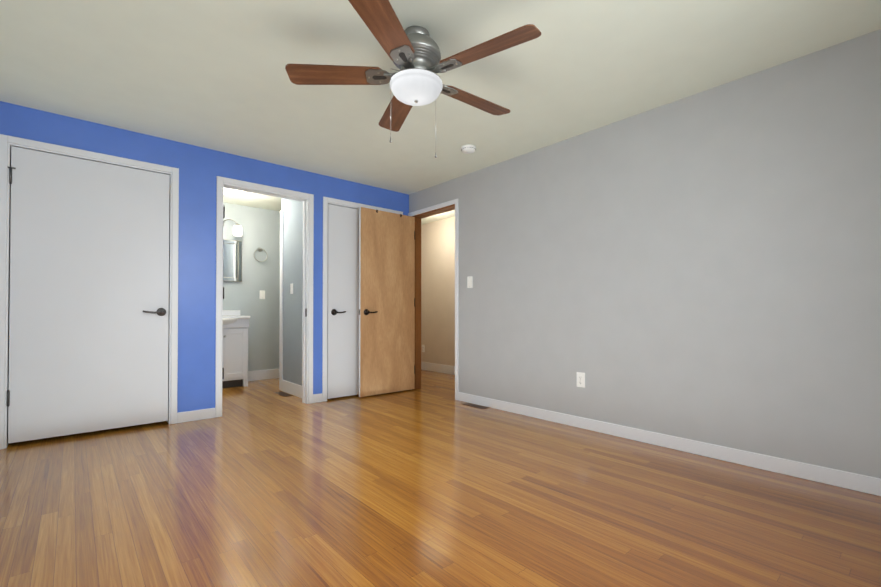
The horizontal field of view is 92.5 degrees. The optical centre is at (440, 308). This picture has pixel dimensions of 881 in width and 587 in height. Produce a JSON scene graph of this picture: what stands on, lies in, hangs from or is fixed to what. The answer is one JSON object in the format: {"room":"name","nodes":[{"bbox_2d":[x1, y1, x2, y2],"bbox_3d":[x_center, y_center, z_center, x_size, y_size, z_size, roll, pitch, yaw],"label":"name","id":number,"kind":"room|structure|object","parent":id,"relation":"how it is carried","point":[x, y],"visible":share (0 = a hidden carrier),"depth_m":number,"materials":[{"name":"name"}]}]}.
{"room":"empty bedroom","nodes":[
{"label":"empty bedroom","id":0,"kind":"room"},
{"bbox_2d":[0,101,408,412],"bbox_3d":[-1.755,-0.209,3.870,3.560,2.300,0.120,1,-1,-41],"label":"wall","id":1,"kind":"structure","parent":0,"point":[201,169],"depth_m":3.55,"materials":[{"name":"blue paint"}]},
{"bbox_2d":[6,146,169,442],"bbox_3d":[-2.536,-0.089,3.099,0.921,1.988,0.093,1,-1,-41],"label":"closet door","id":2,"kind":"structure","parent":1,"relation":"in","point":[89,300],"depth_m":3.07,"materials":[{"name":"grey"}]},
{"bbox_2d":[0,134,178,449],"bbox_3d":[-2.568,-0.106,3.150,1.027,2.078,0.136,1,-1,-41],"label":"trim","id":3,"kind":"structure","parent":1,"relation":"attached to","point":[7,142],"depth_m":2.97,"materials":[{"name":"white wood"}]},
{"bbox_2d":[177,408,214,422],"bbox_3d":[-2.037,0.895,3.525,0.281,0.085,0.013,1,-1,-41],"label":"baseboard","id":4,"kind":"structure","parent":1,"relation":"attached to","point":[194,415],"depth_m":3.51,"materials":[{"name":"white wood"}]},
{"bbox_2d":[215,176,313,417],"bbox_3d":[-1.639,-0.097,3.960,0.877,2.078,0.136,1,-1,-41],"label":"trim","id":5,"kind":"structure","parent":1,"relation":"attached to","point":[307,199],"depth_m":4.08,"materials":[{"name":"white wood"}]},
{"bbox_2d":[327,204,358,398],"bbox_3d":[-0.817,-0.068,4.596,0.870,1.998,0.093,1,-1,-41],"label":"closet door","id":6,"kind":"structure","parent":1,"relation":"in","point":[343,315],"depth_m":4.43,"materials":[{"name":"white wood"}]},
{"bbox_2d":[322,197,402,401],"bbox_3d":[-0.856,-0.089,4.641,0.994,2.078,0.136,1,-1,-41],"label":"trim","id":7,"kind":"structure","parent":1,"relation":"attached to","point":[337,202],"depth_m":4.28,"materials":[{"name":"white wood"}]},
{"bbox_2d":[223,203,278,370],"bbox_3d":[-2.481,-0.189,5.677,2.200,2.300,0.120,1,-1,-41],"label":"wall","id":8,"kind":"structure","parent":0,"point":[260,228],"depth_m":5.63,"materials":[{"name":"grey paint"}]},
{"bbox_2d":[223,239,241,281],"bbox_3d":[-2.795,-0.608,5.308,0.555,0.530,0.030,1,-1,-41],"label":"mirror","id":9,"kind":"object","parent":8,"relation":"attached to","point":[232,260],"visible":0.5,"depth_m":5.42,"materials":[{"name":"clear glass"}]},
{"bbox_2d":[223,219,241,236],"bbox_3d":[-2.660,-1.013,5.303,0.277,0.212,0.222,1,-1,-41],"label":"sconce","id":10,"kind":"object","parent":8,"relation":"attached to","point":[237,229],"visible":0.65,"depth_m":5.28,"materials":[{"name":"white glass"}]},
{"bbox_2d":[254,247,267,261],"bbox_3d":[-2.407,-0.713,5.636,0.182,0.199,0.047,1,-1,-41],"label":"towel ring","id":11,"kind":"object","parent":8,"relation":"attached to","point":[259,249],"visible":0.98,"depth_m":5.63,"materials":[{"name":"grey metal"}]},
{"bbox_2d":[259,290,264,298],"bbox_3d":[-2.393,-0.179,5.668,0.072,0.116,0.010,1,-1,-41],"label":"bathroom light switch","id":12,"kind":"object","parent":8,"relation":"attached to","point":[262,294],"visible":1,"depth_m":5.67,"materials":[{"name":"white plastic"}]},
{"bbox_2d":[248,369,278,380],"bbox_3d":[-2.419,0.896,5.632,1.949,0.130,0.013,1,-1,-41],"label":"baseboard","id":13,"kind":"structure","parent":8,"relation":"attached to","point":[270,373],"depth_m":5.66,"materials":[{"name":"white wood"}]},
{"bbox_2d":[279,198,282,327],"bbox_3d":[-1.401,-0.194,5.252,1.130,2.300,0.100,1,-1,-41],"label":"wall","id":14,"kind":"structure","parent":0,"point":[281,198],"depth_m":5.82,"materials":[{"name":"grey paint"}]},
{"bbox_2d":[279,210,282,390],"bbox_3d":[-1.846,-0.091,4.892,0.012,2.086,0.082,1,-1,-41],"label":"trim","id":15,"kind":"structure","parent":14,"relation":"attached to","point":[281,312],"depth_m":4.88,"materials":[{"name":"white wood"}]},
{"bbox_2d":[283,198,302,385],"bbox_3d":[-1.524,-0.201,4.609,0.100,2.300,0.690,1,-1,-41],"label":"wall","id":16,"kind":"structure","parent":0,"point":[292,209],"depth_m":4.65,"materials":[{"name":"grey paint"}]},
{"bbox_2d":[290,283,292,293],"bbox_3d":[-1.647,-0.215,4.667,0.010,0.116,0.072,1,-1,-41],"label":"bathroom light switch","id":17,"kind":"object","parent":16,"relation":"attached to","point":[291,288],"visible":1,"depth_m":4.66,"materials":[{"name":"white plastic"}]},
{"bbox_2d":[282,380,301,397],"bbox_3d":[-1.581,0.884,4.577,0.013,0.130,0.725,1,-1,-41],"label":"baseboard","id":18,"kind":"structure","parent":16,"relation":"attached to","point":[291,388],"depth_m":4.61,"materials":[{"name":"white wood"}]},
{"bbox_2d":[421,216,454,365],"bbox_3d":[0.525,-0.187,5.850,0.120,2.300,3.810,1,-1,-41],"label":"wall","id":19,"kind":"structure","parent":0,"point":[438,289],"depth_m":6.35,"materials":[{"name":"beige paint"}]},
{"bbox_2d":[421,362,454,374],"bbox_3d":[0.475,0.900,5.795,0.013,0.125,3.570,1,-1,-41],"label":"baseboard","id":20,"kind":"structure","parent":19,"relation":"attached to","point":[441,368],"depth_m":6.36,"materials":[{"name":"white wood"}]},
{"bbox_2d":[0,369,880,586],"bbox_3d":[-0.309,0.984,3.187,4.860,0.100,6.710,1,-1,-41],"label":"floor","id":21,"kind":"structure","parent":0,"point":[432,482],"depth_m":1.95,"materials":[{"name":"brown wood"}]},
{"bbox_2d":[222,310,250,387],"bbox_3d":[-2.687,0.470,5.088,0.629,0.969,0.458,1,-1,-41],"label":"bathroom vanity","id":22,"kind":"object","parent":21,"relation":"on","point":[235,345],"visible":0.35,"depth_m":5.07,"materials":[{"name":"white wood"}]},
{"bbox_2d":[273,391,292,396],"bbox_3d":[-1.739,0.947,4.654,0.100,0.004,0.300,1,-1,-41],"label":"floor vent","id":23,"kind":"object","parent":21,"relation":"in","point":[282,393],"visible":1,"depth_m":4.62,"materials":[{"name":"brown"}]},
{"bbox_2d":[463,403,488,408],"bbox_3d":[0.337,0.941,4.062,0.090,0.004,0.280,1,-1,-41],"label":"floor vent","id":24,"kind":"object","parent":21,"relation":"in","point":[476,405],"visible":1,"depth_m":4.07,"materials":[{"name":"brown"}]},
{"bbox_2d":[0,0,880,224],"bbox_3d":[-0.309,-1.416,3.213,4.860,0.100,6.710,1,-1,-41],"label":"ceiling","id":25,"kind":"structure","parent":0,"point":[211,74],"depth_m":2.40,"materials":[{"name":"white paint"}]},
{"bbox_2d":[223,188,244,196],"bbox_3d":[-2.291,-1.289,4.649,0.290,0.122,0.290,1,-1,-41],"label":"bathroom ceiling light","id":26,"kind":"object","parent":25,"relation":"attached to","point":[231,192],"visible":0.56,"depth_m":4.60,"materials":[{"name":"white glass"}]},
{"bbox_2d":[285,0,540,157],"bbox_3d":[-0.086,-1.083,2.139,1.198,0.590,1.236,1,-1,-41],"label":"fan","id":27,"kind":"object","parent":25,"relation":"hanging from","point":[413,53],"visible":1,"depth_m":2.04,"materials":[{"name":"brown wood"}]},
{"bbox_2d":[461,144,475,153],"bbox_3d":[0.237,-1.341,3.575,0.128,0.043,0.128,1,-1,-41],"label":"smoke detector","id":28,"kind":"object","parent":25,"relation":"attached to","point":[468,149],"visible":1,"depth_m":3.54,"materials":[{"name":"white plastic"}]},
{"bbox_2d":[409,29,880,477],"bbox_3d":[1.192,-0.215,3.288,0.120,2.300,4.870,1,-1,-41],"label":"wall","id":29,"kind":"structure","parent":0,"point":[704,266],"depth_m":2.65,"materials":[{"name":"grey paint"}]},
{"bbox_2d":[359,207,414,396],"bbox_3d":[-0.562,-0.065,4.662,0.722,2.002,0.095,1,-1,-41],"label":"hallway door","id":30,"kind":"structure","parent":29,"relation":"in","point":[386,302],"depth_m":4.65,"materials":[{"name":"brown wood"}]},
{"bbox_2d":[408,199,458,399],"bbox_3d":[-0.047,-0.089,4.709,0.152,2.078,0.856,1,-1,-41],"label":"trim","id":31,"kind":"structure","parent":29,"relation":"attached to","point":[420,214],"depth_m":4.85,"materials":[{"name":"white wood"}]},
{"bbox_2d":[467,276,472,287],"bbox_3d":[0.292,-0.260,4.222,0.010,0.116,0.072,1,-1,-41],"label":"light switch","id":32,"kind":"object","parent":29,"relation":"attached to","point":[469,281],"visible":1,"depth_m":4.21,"materials":[{"name":"white plastic"}]},
{"bbox_2d":[577,372,584,387],"bbox_3d":[1.095,0.560,3.294,0.008,0.116,0.072,1,-1,-41],"label":"electrical outlet","id":33,"kind":"object","parent":29,"relation":"attached to","point":[580,379],"visible":1,"depth_m":3.29,"materials":[{"name":"white plastic"}]},
{"bbox_2d":[458,392,880,495],"bbox_3d":[1.422,0.888,2.909,0.016,0.085,3.773,1,-1,-41],"label":"baseboard","id":34,"kind":"structure","parent":29,"relation":"attached to","point":[848,480],"depth_m":2.63,"materials":[{"name":"white wood"}]}
]}

